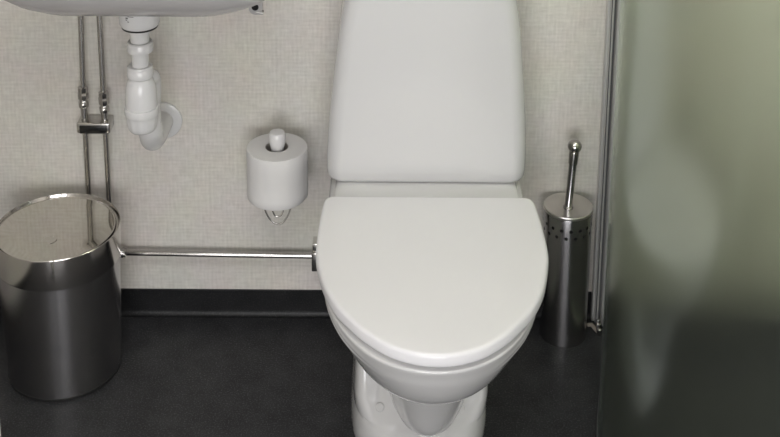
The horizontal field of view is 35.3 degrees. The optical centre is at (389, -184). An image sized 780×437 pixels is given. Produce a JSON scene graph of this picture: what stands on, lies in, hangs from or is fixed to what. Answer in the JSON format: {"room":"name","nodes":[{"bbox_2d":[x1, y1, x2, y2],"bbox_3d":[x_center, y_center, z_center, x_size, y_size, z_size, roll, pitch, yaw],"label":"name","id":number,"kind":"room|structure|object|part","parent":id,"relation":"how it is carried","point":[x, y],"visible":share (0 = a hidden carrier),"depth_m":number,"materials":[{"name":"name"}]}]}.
{"room":"bathroom","nodes":[
{"label":"bathroom","id":0,"kind":"room"},
{"bbox_2d":[0,316,602,436],"bbox_3d":[0.111,1.443,1.134,2.230,0.100,3.200,0,13,0],"label":"floor","id":1,"kind":"structure","parent":0,"point":[175,376],"depth_m":2.36,"materials":[{"name":"grey plastic"}]},
{"bbox_2d":[0,193,121,401],"bbox_3d":[-0.640,0.935,2.388,0.239,0.306,0.239,0,13,0],"label":"waste bin","id":2,"kind":"object","parent":1,"relation":"on","point":[60,254],"visible":1,"depth_m":2.31,"materials":[{"name":"silver metal"}]},
{"bbox_3d":[-0.641,0.791,2.354,0.222,0.002,0.222,0,13,0],"label":"swing lid","id":3,"kind":"part","parent":2,"relation":"part of","materials":[{"name":"silver metal"}]},
{"bbox_2d":[316,0,548,436],"bbox_3d":[0.071,0.718,2.145,0.396,0.849,0.676,0,13,0],"label":"toilet","id":4,"kind":"object","parent":1,"relation":"on","point":[432,258],"visible":1,"depth_m":2.20,"materials":[{"name":"white ceramic"}]},
{"bbox_3d":[0.067,0.990,2.201,0.196,0.162,0.315,0,13,0],"label":"trap casing","id":5,"kind":"part","parent":4,"relation":"part of","materials":[{"name":"grey ceramic"}]},
{"bbox_3d":[0.070,0.469,2.336,0.375,0.404,0.191,0,13,0],"label":"tank","id":6,"kind":"part","parent":4,"relation":"part of","materials":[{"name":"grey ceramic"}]},
{"bbox_3d":[0.068,0.848,2.158,0.364,0.191,0.639,0,13,0],"label":"bowl","id":7,"kind":"part","parent":4,"relation":"part of","materials":[{"name":"grey ceramic"}]},
{"bbox_3d":[0.071,0.757,2.035,0.396,0.026,0.446,0,13,0],"label":"seat lid","id":8,"kind":"part","parent":4,"relation":"part of","materials":[{"name":"white plastic"}]},
{"bbox_2d":[539,210,592,347],"bbox_3d":[0.357,0.927,2.496,0.097,0.286,0.097,0,13,0],"label":"toilet brush holder","id":9,"kind":"object","parent":1,"relation":"on","point":[563,308],"visible":0.82,"depth_m":2.46,"materials":[{"name":"silver metal"}]},
{"bbox_2d":[543,139,592,221],"bbox_3d":[0.359,0.714,2.446,0.100,0.151,0.100,0,13,0],"label":"toilet brush","id":10,"kind":"object","parent":9,"relation":"on","point":[568,206],"visible":1,"depth_m":2.44,"materials":[{"name":"silver metal"}]},
{"bbox_3d":[0.358,0.784,2.462,0.100,0.006,0.100,0,13,0],"label":"brush lid","id":11,"kind":"part","parent":10,"relation":"part of","materials":[{"name":"silver metal"}]},
{"bbox_3d":[0.360,0.736,2.450,0.024,0.106,0.020,0,13,0],"label":"handle","id":12,"kind":"part","parent":10,"relation":"part of","materials":[{"name":"silver metal"}]},
{"bbox_3d":[0.366,0.653,2.430,0.028,0.025,0.028,0,13,0],"label":"knob","id":13,"kind":"part","parent":10,"relation":"part of","materials":[{"name":"silver metal"}]},
{"bbox_2d":[587,0,779,436],"bbox_3d":[0.615,0.228,1.802,0.404,1.971,1.150,-9,16,-34],"label":"screen","id":14,"kind":"object","parent":1,"relation":"on","point":[685,298],"visible":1,"depth_m":1.79,"materials":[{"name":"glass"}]},
{"bbox_2d":[0,0,605,291],"bbox_3d":[0.120,-0.128,2.357,2.230,2.400,0.100,0,13,0],"label":"wall","id":15,"kind":"structure","parent":0,"point":[233,79],"depth_m":2.48,"materials":[{"name":"paper"}]},
{"bbox_2d":[77,16,91,194],"bbox_3d":[-0.612,0.674,2.469,0.021,0.776,0.021,-5,14,-22],"label":"pipe","id":16,"kind":"object","parent":15,"relation":"attached to","point":[83,95],"visible":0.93,"depth_m":2.44,"materials":[{"name":"silver metal"}]},
{"bbox_2d":[77,115,113,133],"bbox_3d":[-0.591,0.617,2.459,0.067,0.022,0.042,0,13,0],"label":"clamp","id":17,"kind":"object","parent":15,"relation":"attached to","point":[94,124],"visible":0.95,"depth_m":2.44,"materials":[{"name":"silver metal"}]},
{"bbox_3d":[-0.592,0.624,2.440,0.054,0.016,0.003,0,13,0],"label":"plate","id":18,"kind":"part","parent":17,"relation":"part of","materials":[{"name":"black plastic"}]},
{"bbox_2d":[5,0,263,16],"bbox_3d":[-0.444,0.321,2.224,0.492,0.220,0.364,0,13,0],"label":"washbasin","id":19,"kind":"object","parent":15,"relation":"attached to","point":[150,8],"visible":1,"depth_m":2.06,"materials":[{"name":"grey ceramic"}]},
{"bbox_2d":[119,16,182,150],"bbox_3d":[-0.459,0.498,2.339,0.080,0.370,0.222,0,13,0],"label":"trap","id":20,"kind":"object","parent":19,"relation":"attached to","point":[153,120],"visible":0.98,"depth_m":2.25,"materials":[{"name":"grey plastic"}]},
{"bbox_2d":[119,16,159,31],"bbox_3d":[-0.456,0.357,2.230,0.074,0.047,0.074,0,13,0],"label":"drain fitting","id":21,"kind":"object","parent":20,"relation":"on","point":[127,23],"depth_m":2.20,"materials":[{"name":"grey"}]},
{"bbox_2d":[96,16,311,258],"bbox_3d":[-0.336,0.604,2.453,0.492,0.628,0.022,0,13,0],"label":"pipe","id":22,"kind":"object","parent":15,"relation":"attached to","point":[103,99],"visible":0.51,"depth_m":2.51,"materials":[{"name":"silver metal"}]},
{"bbox_2d":[264,129,290,224],"bbox_3d":[-0.221,0.698,2.437,0.059,0.187,0.121,0,13,0],"label":"toilet paper holder","id":23,"kind":"object","parent":15,"relation":"attached to","point":[277,137],"visible":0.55,"depth_m":2.38,"materials":[{"name":"grey plastic"}]},
{"bbox_2d":[246,133,307,210],"bbox_3d":[-0.221,0.696,2.406,0.120,0.106,0.120,0,13,0],"label":"toilet paper roll","id":24,"kind":"object","parent":23,"relation":"on","point":[276,181],"visible":0.96,"depth_m":2.36,"materials":[{"name":"grey paper"}]},
{"bbox_3d":[-0.220,0.679,2.401,0.033,0.134,0.033,0,13,0],"label":"post","id":25,"kind":"part","parent":23,"relation":"part of","materials":[{"name":"grey plastic"}]},
{"bbox_2d":[0,288,591,319],"bbox_3d":[0.111,1.024,2.570,2.030,0.060,0.013,0,13,0],"label":"baseboard","id":26,"kind":"structure","parent":15,"relation":"attached to","point":[135,302],"depth_m":2.57,"materials":[{"name":"black plastic"}]},
{"bbox_2d":[311,236,316,270],"bbox_3d":[-0.151,0.903,2.530,0.020,0.061,0.034,0,13,0],"label":"clamp","id":27,"kind":"object","parent":15,"relation":"attached to","point":[313,254],"visible":0.48,"depth_m":2.52,"materials":[{"name":"silver metal"}]}
]}

